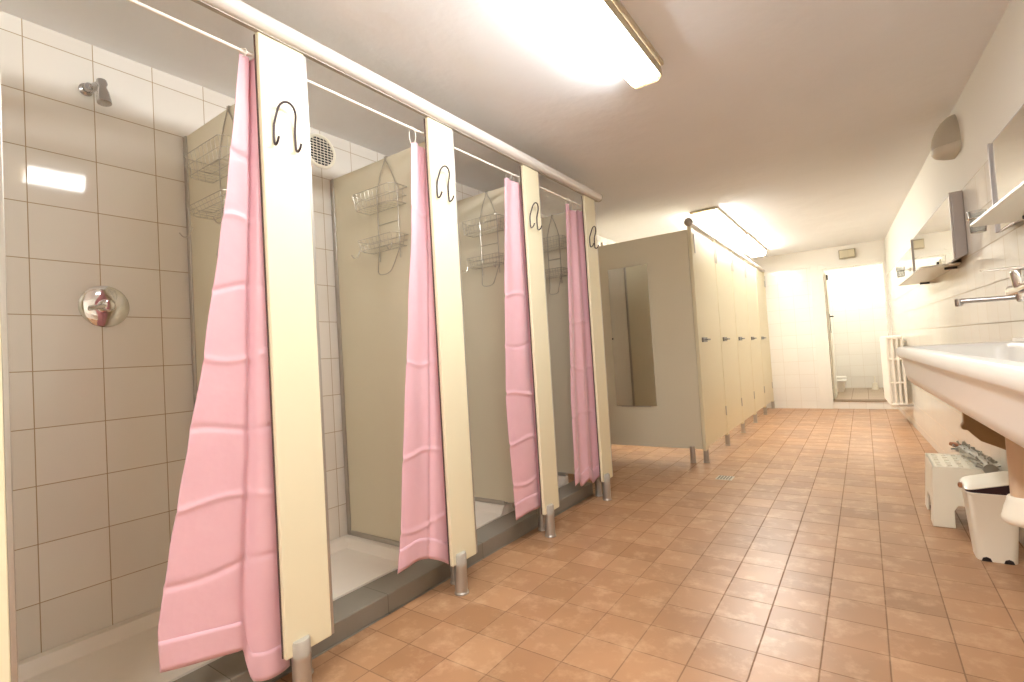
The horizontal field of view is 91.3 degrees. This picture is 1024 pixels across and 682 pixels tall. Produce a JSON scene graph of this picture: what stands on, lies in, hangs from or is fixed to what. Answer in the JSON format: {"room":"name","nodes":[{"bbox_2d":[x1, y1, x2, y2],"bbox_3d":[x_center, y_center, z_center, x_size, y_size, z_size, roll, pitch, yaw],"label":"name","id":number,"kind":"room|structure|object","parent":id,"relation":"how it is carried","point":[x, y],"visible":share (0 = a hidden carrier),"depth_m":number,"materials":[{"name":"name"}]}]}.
{"room":"public restroom","nodes":[
{"label":"public restroom","id":0,"kind":"room"},
{"bbox_2d":[0,11,616,660],"bbox_3d":[-0.225,0.005,3.764,0.150,2.252,11.100,-5,-2,35],"label":"wall","id":1,"kind":"structure","parent":0,"point":[101,417],"depth_m":1.82,"materials":[{"name":"tile"}]},
{"bbox_2d":[78,78,111,106],"bbox_3d":[-1.513,-0.900,1.819,0.123,0.097,0.046,-4,-2,17],"label":"shower","id":2,"kind":"object","parent":1,"relation":"attached to","point":[103,98],"visible":1,"depth_m":1.81,"materials":[{"name":"silver metal"}]},
{"bbox_2d":[78,286,129,326],"bbox_3d":[-1.473,-0.129,1.820,0.064,0.152,0.152,-5,-2,35],"label":"shower valve","id":3,"kind":"object","parent":1,"relation":"attached to","point":[101,306],"visible":1,"depth_m":1.82,"materials":[{"name":"silver metal"}]},
{"bbox_2d":[310,133,335,168],"bbox_3d":[-1.007,-0.999,2.633,0.016,0.182,0.182,-5,-2,35],"label":"air vent","id":4,"kind":"object","parent":1,"relation":"in","point":[323,155],"visible":0.76,"depth_m":2.64,"materials":[{"name":"white plastic"}]},
{"bbox_2d":[0,0,1010,259],"bbox_3d":[0.973,-1.287,2.815,3.370,0.120,11.250,-5,-2,35],"label":"ceiling","id":5,"kind":"structure","parent":0,"point":[809,124],"depth_m":2.40,"materials":[{"name":"paint"}]},
{"bbox_2d":[553,0,663,88],"bbox_3d":[0.177,-1.176,1.640,0.173,0.076,1.470,-5,-2,35],"label":"ceiling light","id":6,"kind":"object","parent":5,"relation":"attached to","point":[607,24],"visible":1,"depth_m":1.91,"materials":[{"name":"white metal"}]},
{"bbox_2d":[690,206,745,241],"bbox_3d":[2.165,-1.187,5.187,0.243,0.076,1.400,-5,-2,35],"label":"ceiling light","id":7,"kind":"object","parent":5,"relation":"attached to","point":[713,218],"visible":1,"depth_m":4.95,"materials":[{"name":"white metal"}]},
{"bbox_2d":[730,233,766,257],"bbox_3d":[3.006,-1.201,6.368,0.243,0.076,1.420,-5,-2,35],"label":"ceiling light","id":8,"kind":"object","parent":5,"relation":"attached to","point":[749,245],"visible":0.82,"depth_m":6.24,"materials":[{"name":"white plastic"}]},
{"bbox_2d":[275,408,1023,681],"bbox_3d":[1.072,1.080,2.651,3.399,0.120,11.050,-5,-2,35],"label":"floor","id":9,"kind":"structure","parent":0,"point":[823,558],"depth_m":2.07,"materials":[{"name":"tile"}]},
{"bbox_2d":[0,79,17,681],"bbox_3d":[-1.424,0.092,1.208,0.817,2.066,0.171,-5,-2,35],"label":"divider","id":10,"kind":"object","parent":9,"relation":"on","point":[8,620],"visible":1,"depth_m":1.04,"materials":[{"name":"beige laminate"}]},
{"bbox_2d":[127,0,252,56],"bbox_3d":[-0.991,-0.906,1.343,0.033,0.020,0.721,-5,-2,35],"label":"curtain rod","id":11,"kind":"object","parent":10,"relation":"attached to","point":[135,2],"visible":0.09,"depth_m":1.44,"materials":[{"name":"white metal"}]},
{"bbox_2d":[158,48,289,681],"bbox_3d":[-0.875,0.056,1.486,0.337,1.944,0.054,-2,-2,-37],"label":"shower curtain","id":12,"kind":"object","parent":11,"relation":"hanging from","point":[220,598],"visible":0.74,"depth_m":1.50,"materials":[{"name":"pink fabric"}]},
{"bbox_2d":[191,0,602,201],"bbox_3d":[-0.381,-1.006,2.152,0.060,0.063,3.503,-5,-2,35],"label":"rail","id":13,"kind":"object","parent":10,"relation":"on","point":[239,12],"visible":1,"depth_m":1.89,"materials":[{"name":"white"}]},
{"bbox_2d":[18,607,222,681],"bbox_3d":[-1.280,1.067,1.591,0.479,0.126,0.780,-5,-2,35],"label":"shower tray","id":14,"kind":"object","parent":9,"relation":"on","point":[127,650],"visible":0.38,"depth_m":1.64,"materials":[{"name":"white ceramic"}]},
{"bbox_2d":[183,32,333,681],"bbox_3d":[-0.995,0.085,1.818,0.817,2.066,0.171,-5,-2,35],"label":"divider","id":15,"kind":"object","parent":9,"relation":"on","point":[286,191],"visible":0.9,"depth_m":1.60,"materials":[{"name":"beige laminate"}]},
{"bbox_2d":[179,105,233,257],"bbox_3d":[-1.078,-0.593,1.829,0.303,0.583,0.162,-5,-2,35],"label":"shower caddy","id":16,"kind":"object","parent":15,"relation":"hanging from","point":[228,106],"visible":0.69,"depth_m":1.85,"materials":[{"name":"silver metal"}]},
{"bbox_2d":[187,189,226,219],"bbox_3d":[-1.073,-0.494,1.826,0.303,0.033,0.099,-5,-2,35],"label":"basket","id":17,"kind":"object","parent":16,"relation":"on","point":[192,209],"depth_m":1.84,"materials":[{"name":"silver metal"}]},
{"bbox_2d":[183,134,231,182],"bbox_3d":[-1.085,-0.661,1.829,0.303,0.078,0.104,-5,-2,35],"label":"basket","id":18,"kind":"object","parent":16,"relation":"on","point":[219,159],"depth_m":1.83,"materials":[{"name":"silver metal"}]},
{"bbox_2d":[273,101,301,152],"bbox_3d":[-0.721,-0.690,1.603,0.036,0.151,0.083,-5,-2,35],"label":"coat hook","id":19,"kind":"object","parent":15,"relation":"attached to","point":[275,142],"visible":1,"depth_m":1.60,"materials":[{"name":"grey metal"}]},
{"bbox_2d":[307,79,424,136],"bbox_3d":[-0.563,-0.913,1.952,0.033,0.020,0.721,-5,-2,35],"label":"curtain rod","id":20,"kind":"object","parent":15,"relation":"attached to","point":[308,81],"visible":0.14,"depth_m":1.94,"materials":[{"name":"white metal"}]},
{"bbox_2d":[397,126,448,573],"bbox_3d":[-0.399,0.033,2.091,0.041,1.918,0.306,-5,-2,35],"label":"shower curtain","id":21,"kind":"object","parent":20,"relation":"hanging from","point":[423,509],"visible":0.85,"depth_m":2.12,"materials":[{"name":"pink fabric"}]},
{"bbox_2d":[330,534,398,600],"bbox_3d":[-0.853,1.060,2.199,0.479,0.126,0.704,-5,-2,35],"label":"shower tray","id":22,"kind":"object","parent":9,"relation":"on","point":[356,562],"visible":0.36,"depth_m":2.34,"materials":[{"name":"white ceramic"}]},
{"bbox_2d":[173,481,592,681],"bbox_3d":[-0.473,1.061,2.184,0.157,0.076,3.410,-5,-2,35],"label":"shower curb","id":23,"kind":"structure","parent":9,"relation":"on","point":[352,612],"depth_m":2.07,"materials":[{"name":"grey tile"}]},
{"bbox_2d":[330,117,477,595],"bbox_3d":[-0.567,0.077,2.427,0.817,2.066,0.171,-5,-2,35],"label":"divider","id":24,"kind":"object","parent":9,"relation":"on","point":[372,307],"visible":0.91,"depth_m":2.41,"materials":[{"name":"beige laminate"}]},
{"bbox_2d":[351,156,407,274],"bbox_3d":[-0.626,-0.604,2.373,0.288,0.583,0.162,-5,-2,35],"label":"shower caddy","id":25,"kind":"object","parent":24,"relation":"hanging from","point":[394,182],"visible":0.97,"depth_m":2.37,"materials":[{"name":"silver metal"}]},
{"bbox_2d":[352,182,406,214],"bbox_3d":[-0.632,-0.672,2.373,0.288,0.078,0.104,-5,-2,35],"label":"basket","id":26,"kind":"object","parent":25,"relation":"on","point":[386,182],"depth_m":2.37,"materials":[{"name":"silver metal"}]},
{"bbox_2d":[358,231,407,253],"bbox_3d":[-0.617,-0.463,2.370,0.268,0.053,0.094,-5,-2,35],"label":"basket","id":27,"kind":"object","parent":25,"relation":"on","point":[400,236],"depth_m":2.36,"materials":[{"name":"silver metal"}]},
{"bbox_2d":[436,165,453,201],"bbox_3d":[-0.296,-0.698,2.208,0.036,0.151,0.083,-5,-2,35],"label":"coat hook","id":28,"kind":"object","parent":24,"relation":"attached to","point":[443,165],"visible":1,"depth_m":2.19,"materials":[{"name":"grey metal"}]},
{"bbox_2d":[454,147,519,179],"bbox_3d":[-0.135,-0.920,2.562,0.033,0.020,0.721,-5,-2,35],"label":"curtain rod","id":29,"kind":"object","parent":24,"relation":"attached to","point":[455,148],"visible":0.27,"depth_m":2.57,"materials":[{"name":"white metal"}]},
{"bbox_2d":[504,171,540,519],"bbox_3d":[0.040,-0.001,2.713,0.041,1.866,0.275,-5,-2,33],"label":"shower curtain","id":30,"kind":"object","parent":29,"relation":"hanging from","point":[520,407],"visible":0.92,"depth_m":2.70,"materials":[{"name":"pink fabric"}]},
{"bbox_2d":[272,493,593,681],"bbox_3d":[-0.403,1.093,2.135,0.008,0.003,3.410,-5,-2,35],"label":"trim","id":31,"kind":"structure","parent":9,"relation":"on","point":[314,657],"depth_m":2.07,"materials":[{"name":"grey tile"}]},
{"bbox_2d":[475,501,507,528],"bbox_3d":[-0.435,1.053,2.793,0.479,0.126,0.748,-5,-2,35],"label":"shower tray","id":32,"kind":"object","parent":9,"relation":"on","point":[485,513],"visible":0.09,"depth_m":2.95,"materials":[{"name":"white ceramic"}]},
{"bbox_2d":[457,165,559,537],"bbox_3d":[-0.139,0.070,3.037,0.817,2.066,0.171,-5,-2,35],"label":"divider","id":33,"kind":"object","parent":9,"relation":"on","point":[483,307],"visible":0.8,"depth_m":2.98,"materials":[{"name":"beige laminate"}]},
{"bbox_2d":[462,191,504,286],"bbox_3d":[-0.165,-0.613,2.965,0.273,0.583,0.162,-5,-2,35],"label":"shower caddy","id":34,"kind":"object","parent":33,"relation":"hanging from","point":[497,227],"visible":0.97,"depth_m":2.97,"materials":[{"name":"silver metal"}]},
{"bbox_2d":[462,214,504,237],"bbox_3d":[-0.171,-0.681,2.964,0.273,0.078,0.104,-5,-2,35],"label":"basket","id":35,"kind":"object","parent":34,"relation":"on","point":[497,227],"depth_m":2.96,"materials":[{"name":"silver metal"}]},
{"bbox_2d":[466,253,504,268],"bbox_3d":[-0.155,-0.473,2.961,0.253,0.053,0.094,-5,-2,35],"label":"basket","id":36,"kind":"object","parent":34,"relation":"on","point":[483,264],"depth_m":2.96,"materials":[{"name":"silver metal"}]},
{"bbox_2d":[529,202,541,229],"bbox_3d":[0.132,-0.705,2.817,0.036,0.151,0.083,-5,-2,35],"label":"coat hook","id":37,"kind":"object","parent":33,"relation":"attached to","point":[534,202],"visible":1,"depth_m":2.82,"materials":[{"name":"grey metal"}]},
{"bbox_2d":[540,186,581,206],"bbox_3d":[0.294,-0.927,3.171,0.033,0.020,0.721,-5,-2,35],"label":"curtain rod","id":38,"kind":"object","parent":33,"relation":"attached to","point":[579,205],"visible":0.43,"depth_m":3.21,"materials":[{"name":"white metal"}]},
{"bbox_2d":[565,198,599,485],"bbox_3d":[0.443,0.007,3.298,0.045,1.894,0.337,-5,-2,35],"label":"shower curtain","id":39,"kind":"object","parent":38,"relation":"hanging from","point":[585,445],"visible":0.98,"depth_m":3.32,"materials":[{"name":"pink fabric"}]},
{"bbox_2d":[506,475,567,512],"bbox_3d":[-0.005,1.046,3.405,0.479,0.126,0.744,-5,-2,35],"label":"shower tray","id":40,"kind":"object","parent":9,"relation":"on","point":[562,480],"visible":0.04,"depth_m":3.52,"materials":[{"name":"white ceramic"}]},
{"bbox_2d":[542,195,612,500],"bbox_3d":[0.289,0.063,3.646,0.817,2.066,0.171,-5,-2,35],"label":"divider","id":41,"kind":"object","parent":9,"relation":"on","point":[557,304],"visible":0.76,"depth_m":3.55,"materials":[{"name":"beige laminate"}]},
{"bbox_2d":[543,215,567,294],"bbox_3d":[0.276,-0.622,3.565,0.243,0.583,0.161,-5,-2,35],"label":"shower caddy","id":42,"kind":"object","parent":41,"relation":"hanging from","point":[559,246],"visible":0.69,"depth_m":3.56,"materials":[{"name":"silver metal"}]},
{"bbox_2d":[543,235,566,251],"bbox_3d":[0.270,-0.690,3.565,0.243,0.078,0.104,-5,-2,35],"label":"basket","id":43,"kind":"object","parent":42,"relation":"on","point":[559,246],"depth_m":3.53,"materials":[{"name":"silver metal"}]},
{"bbox_2d":[545,267,567,278],"bbox_3d":[0.285,-0.481,3.562,0.223,0.053,0.094,-5,-2,35],"label":"basket","id":44,"kind":"object","parent":42,"relation":"on","point":[550,272],"depth_m":3.53,"materials":[{"name":"silver metal"}]},
{"bbox_2d":[589,226,598,248],"bbox_3d":[0.560,-0.712,3.427,0.036,0.151,0.083,-5,-2,35],"label":"coat hook","id":45,"kind":"object","parent":41,"relation":"attached to","point":[593,226],"visible":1,"depth_m":3.41,"materials":[{"name":"grey metal"}]},
{"bbox_2d":[598,230,702,462],"bbox_3d":[1.122,0.059,4.586,1.082,2.030,0.061,-5,-2,36],"label":"panel","id":46,"kind":"object","parent":9,"relation":"on","point":[675,422],"visible":0.7,"depth_m":4.43,"materials":[{"name":"beige laminate"}]},
{"bbox_2d":[608,264,656,406],"bbox_3d":[1.100,-0.041,4.597,0.385,1.286,0.012,-5,-2,35],"label":"wall mirror","id":47,"kind":"object","parent":46,"relation":"attached to","point":[635,383],"visible":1,"depth_m":4.59,"materials":[{"name":"clear glass"}]},
{"bbox_2d":[687,226,709,462],"bbox_3d":[1.604,0.021,4.303,0.053,2.030,0.085,-5,-2,35],"label":"post","id":48,"kind":"object","parent":9,"relation":"on","point":[691,238],"visible":1,"depth_m":4.28,"materials":[{"name":"beige laminate"}]},
{"bbox_2d":[684,218,764,271],"bbox_3d":[2.626,-1.040,5.875,0.074,0.074,3.943,-5,-2,35],"label":"rail","id":49,"kind":"object","parent":48,"relation":"on","point":[688,221],"visible":1,"depth_m":5.12,"materials":[{"name":"white"}]},
{"bbox_2d":[711,240,730,445],"bbox_3d":[2.067,0.013,4.962,0.053,2.030,0.055,-5,-2,35],"label":"post","id":50,"kind":"object","parent":9,"relation":"on","point":[727,436],"visible":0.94,"depth_m":4.94,"materials":[{"name":"beige laminate"}]},
{"bbox_2d":[693,230,727,445],"bbox_3d":[1.858,-0.034,4.627,0.068,1.880,0.726,-5,-2,35],"label":"door","id":51,"kind":"structure","parent":50,"relation":"attached to","point":[716,409],"depth_m":4.61,"materials":[{"name":"beige laminate"}]},
{"bbox_2d":[715,475,734,480],"bbox_3d":[1.588,1.020,3.730,0.114,0.005,0.120,-5,-2,35],"label":"floor drain","id":52,"kind":"object","parent":9,"relation":"on","point":[719,477],"visible":1,"depth_m":3.72,"materials":[{"name":"silver metal"}]},
{"bbox_2d":[728,251,745,432],"bbox_3d":[2.510,0.006,5.591,0.053,2.030,0.055,-5,-2,35],"label":"post","id":53,"kind":"object","parent":9,"relation":"on","point":[730,252],"visible":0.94,"depth_m":5.57,"materials":[{"name":"beige laminate"}]},
{"bbox_2d":[715,244,742,431],"bbox_3d":[2.306,-0.042,5.265,0.068,1.880,0.706,-5,-2,35],"label":"door","id":54,"kind":"structure","parent":53,"relation":"attached to","point":[724,265],"depth_m":5.25,"materials":[{"name":"beige laminate"}]},
{"bbox_2d":[742,260,757,422],"bbox_3d":[2.952,-0.001,6.221,0.053,2.030,0.055,-5,-2,35],"label":"post","id":55,"kind":"object","parent":9,"relation":"on","point":[755,414],"visible":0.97,"depth_m":6.20,"materials":[{"name":"beige laminate"}]},
{"bbox_2d":[732,254,754,420],"bbox_3d":[2.749,-0.049,5.895,0.068,1.880,0.706,-5,-2,35],"label":"door","id":56,"kind":"structure","parent":55,"relation":"attached to","point":[748,393],"depth_m":5.88,"materials":[{"name":"beige laminate"}]},
{"bbox_2d":[754,267,767,414],"bbox_3d":[3.395,-0.009,6.851,0.053,2.030,0.055,-5,-2,35],"label":"post","id":57,"kind":"object","parent":9,"relation":"on","point":[765,406],"visible":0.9,"depth_m":6.83,"materials":[{"name":"beige laminate"}]},
{"bbox_2d":[745,262,764,411],"bbox_3d":[3.192,-0.057,6.525,0.068,1.880,0.706,-5,-2,35],"label":"door","id":58,"kind":"structure","parent":57,"relation":"attached to","point":[751,280],"depth_m":6.52,"materials":[{"name":"beige laminate"}]},
{"bbox_2d":[762,272,774,408],"bbox_3d":[3.805,-0.016,7.434,0.053,2.030,0.053,-5,-2,35],"label":"post","id":59,"kind":"object","parent":9,"relation":"on","point":[772,402],"visible":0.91,"depth_m":7.41,"materials":[{"name":"beige laminate"}]},
{"bbox_2d":[756,269,772,404],"bbox_3d":[3.619,-0.064,7.132,0.068,1.880,0.651,-5,-2,35],"label":"door","id":60,"kind":"structure","parent":59,"relation":"attached to","point":[760,276],"depth_m":7.13,"materials":[{"name":"beige laminate"}]},
{"bbox_2d":[925,453,984,527],"bbox_3d":[2.379,0.789,2.660,0.270,0.302,0.404,-5,-2,35],"label":"step stool","id":61,"kind":"object","parent":9,"relation":"on","point":[943,472],"visible":0.63,"depth_m":2.56,"materials":[{"name":"white plastic"}]},
{"bbox_2d":[949,441,1000,472],"bbox_3d":[2.384,0.591,2.576,0.109,0.074,0.549,-5,-2,31],"label":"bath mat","id":62,"kind":"object","parent":61,"relation":"on","point":[987,465],"visible":1,"depth_m":2.52,"materials":[{"name":"fabric"}]},
{"bbox_2d":[958,471,1018,564],"bbox_3d":[2.088,0.761,2.190,0.193,0.363,0.184,-5,-2,35],"label":"waste bin","id":63,"kind":"object","parent":9,"relation":"on","point":[993,539],"visible":0.73,"depth_m":2.13,"materials":[{"name":"beige plastic"}]},
{"bbox_2d":[746,240,897,408],"bbox_3d":[4.099,-0.146,7.385,2.770,2.252,0.200,-5,-2,35],"label":"wall","id":64,"kind":"structure","parent":0,"point":[787,276],"depth_m":7.23,"materials":[{"name":"tile"}]},
{"bbox_2d":[809,264,833,408],"bbox_3d":[4.368,-0.062,7.060,0.159,2.030,0.025,-5,-2,35],"label":"trim","id":65,"kind":"structure","parent":64,"relation":"attached to","point":[816,275],"depth_m":7.05,"materials":[{"name":"paint"}]},
{"bbox_2d":[824,273,837,398],"bbox_3d":[4.779,-0.081,7.458,0.083,1.816,0.660,-5,-2,35],"label":"door","id":66,"kind":"structure","parent":64,"relation":"in","point":[829,316],"depth_m":7.23,"materials":[{"name":"white paint"}]},
{"bbox_2d":[838,248,855,259],"bbox_3d":[4.596,-1.197,6.864,0.190,0.125,0.061,-5,-2,35],"label":"emergency light","id":67,"kind":"object","parent":64,"relation":"attached to","point":[846,253],"visible":1,"depth_m":6.84,"materials":[{"name":"beige plastic"}]},
{"bbox_2d":[818,258,883,269],"bbox_3d":[4.637,-1.052,6.856,0.747,0.050,0.030,-5,-2,35],"label":"trim","id":68,"kind":"structure","parent":64,"relation":"attached to","point":[880,259],"depth_m":6.83,"materials":[{"name":"paint"}]},
{"bbox_2d":[834,399,887,401],"bbox_3d":[4.825,0.816,6.877,0.697,0.008,0.215,-5,-2,35],"label":"trim","id":69,"kind":"structure","parent":64,"relation":"attached to","point":[875,400],"depth_m":6.88,"materials":[{"name":"brown"}]},
{"bbox_2d":[824,264,887,387],"bbox_3d":[6.051,-0.406,8.516,1.650,2.398,0.100,-5,-2,35],"label":"wall","id":70,"kind":"structure","parent":0,"point":[857,295],"depth_m":8.55,"materials":[{"name":"tile"}]},
{"bbox_2d":[836,388,884,398],"bbox_3d":[5.581,0.850,7.700,1.650,0.100,2.000,-5,-2,35],"label":"floor","id":71,"kind":"structure","parent":0,"point":[849,393],"depth_m":7.66,"materials":[{"name":"tile"}]},
{"bbox_2d":[836,376,846,391],"bbox_3d":[5.378,0.716,8.324,0.330,0.230,0.510,-5,-2,35],"label":"pan","id":72,"kind":"object","parent":71,"relation":"on","point":[841,380],"visible":0.47,"depth_m":8.10,"materials":[{"name":"white ceramic"}]},
{"bbox_2d":[872,376,878,389],"bbox_3d":[5.936,0.682,8.181,0.099,0.220,0.099,-5,-2,35],"label":"brush holder","id":73,"kind":"object","parent":71,"relation":"on","point":[875,385],"visible":1,"depth_m":8.15,"materials":[{"name":"beige plastic"}]},
{"bbox_2d":[872,383,878,389],"bbox_3d":[5.940,0.737,8.180,0.099,0.110,0.099,-5,-2,35],"label":"cup","id":74,"kind":"object","parent":73,"relation":"on","point":[875,385],"depth_m":8.15,"materials":[{"name":"beige plastic"}]},
{"bbox_2d":[884,0,1023,545],"bbox_3d":[2.135,-0.196,1.953,0.180,2.252,10.952,-5,-2,33],"label":"wall","id":75,"kind":"structure","parent":0,"point":[923,314],"depth_m":2.73,"materials":[{"name":"tile"}]},
{"bbox_2d":[879,335,913,406],"bbox_3d":[4.307,0.318,5.621,0.189,0.758,0.806,-5,-2,33],"label":"radiator","id":76,"kind":"object","parent":75,"relation":"attached to","point":[894,376],"visible":0.97,"depth_m":5.38,"materials":[{"name":"white metal"}]},
{"bbox_2d":[896,266,910,277],"bbox_3d":[3.722,-0.660,4.762,0.114,0.100,0.078,-5,-2,33],"label":"holder","id":77,"kind":"object","parent":75,"relation":"attached to","point":[900,270],"visible":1,"depth_m":4.75,"materials":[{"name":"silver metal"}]},
{"bbox_2d":[898,262,960,285],"bbox_3d":[2.896,-0.449,3.511,0.185,0.026,1.260,-5,-2,33],"label":"wall shelf","id":78,"kind":"object","parent":75,"relation":"attached to","point":[925,274],"visible":1,"depth_m":3.33,"materials":[{"name":"beige"}]},
{"bbox_2d":[910,190,967,272],"bbox_3d":[2.934,-0.655,3.482,0.061,0.378,1.625,-5,-2,33],"label":"mirror","id":79,"kind":"object","parent":75,"relation":"attached to","point":[942,239],"visible":0.84,"depth_m":3.05,"materials":[{"name":"grey"}]},
{"bbox_2d":[930,114,960,159],"bbox_3d":[2.466,-1.164,2.866,0.114,0.230,0.228,-5,-2,33],"label":"wall sconce","id":80,"kind":"object","parent":75,"relation":"attached to","point":[946,140],"visible":1,"depth_m":2.80,"materials":[{"name":"beige glass"}]},
{"bbox_2d":[896,338,1023,447],"bbox_3d":[1.276,0.112,1.133,0.417,0.208,2.640,-5,-2,33],"label":"trough","id":81,"kind":"object","parent":75,"relation":"attached to","point":[984,381],"visible":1,"depth_m":1.21,"materials":[{"name":"white ceramic"}]},
{"bbox_2d":[1001,437,1023,527],"bbox_3d":[1.675,0.391,1.556,0.245,0.376,0.112,-5,-2,33],"label":"trap","id":82,"kind":"object","parent":81,"relation":"attached to","point":[1012,513],"visible":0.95,"depth_m":1.58,"materials":[{"name":"beige plastic"}]},
{"bbox_2d":[1001,494,1023,527],"bbox_3d":[1.627,0.538,1.588,0.112,0.090,0.112,-5,-2,33],"label":"cup","id":83,"kind":"object","parent":82,"relation":"on","point":[1012,513],"depth_m":1.58,"materials":[{"name":"plastic"}]},
{"bbox_2d":[966,209,986,233],"bbox_3d":[2.163,-0.551,2.305,0.104,0.100,0.078,-5,-2,33],"label":"holder","id":84,"kind":"object","parent":75,"relation":"attached to","point":[972,216],"visible":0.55,"depth_m":2.29,"materials":[{"name":"silver metal"}]},
{"bbox_2d":[960,412,1005,449],"bbox_3d":[2.033,0.349,2.111,0.234,0.288,0.080,-5,-2,33],"label":"bracket","id":85,"kind":"object","parent":75,"relation":"attached to","point":[980,431],"visible":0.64,"depth_m":2.12,"materials":[{"name":"brown paint"}]},
{"bbox_2d":[954,265,1023,306],"bbox_3d":[1.831,-0.209,1.829,0.205,0.132,0.376,-4,-2,19],"label":"tap","id":86,"kind":"object","parent":75,"relation":"attached to","point":[1015,291],"visible":1,"depth_m":1.87,"materials":[{"name":"silver metal"}]},
{"bbox_2d":[970,181,1023,226],"bbox_3d":[1.496,-0.445,1.326,0.185,0.026,1.410,-5,-2,33],"label":"wall shelf","id":87,"kind":"object","parent":75,"relation":"attached to","point":[1010,208],"visible":1,"depth_m":1.72,"materials":[{"name":"beige"}]},
{"bbox_2d":[987,104,1023,232],"bbox_3d":[1.601,-0.639,1.400,0.061,0.378,1.650,-5,-2,33],"label":"mirror","id":88,"kind":"object","parent":75,"relation":"attached to","point":[1006,152],"visible":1,"depth_m":1.93,"materials":[{"name":"grey"}]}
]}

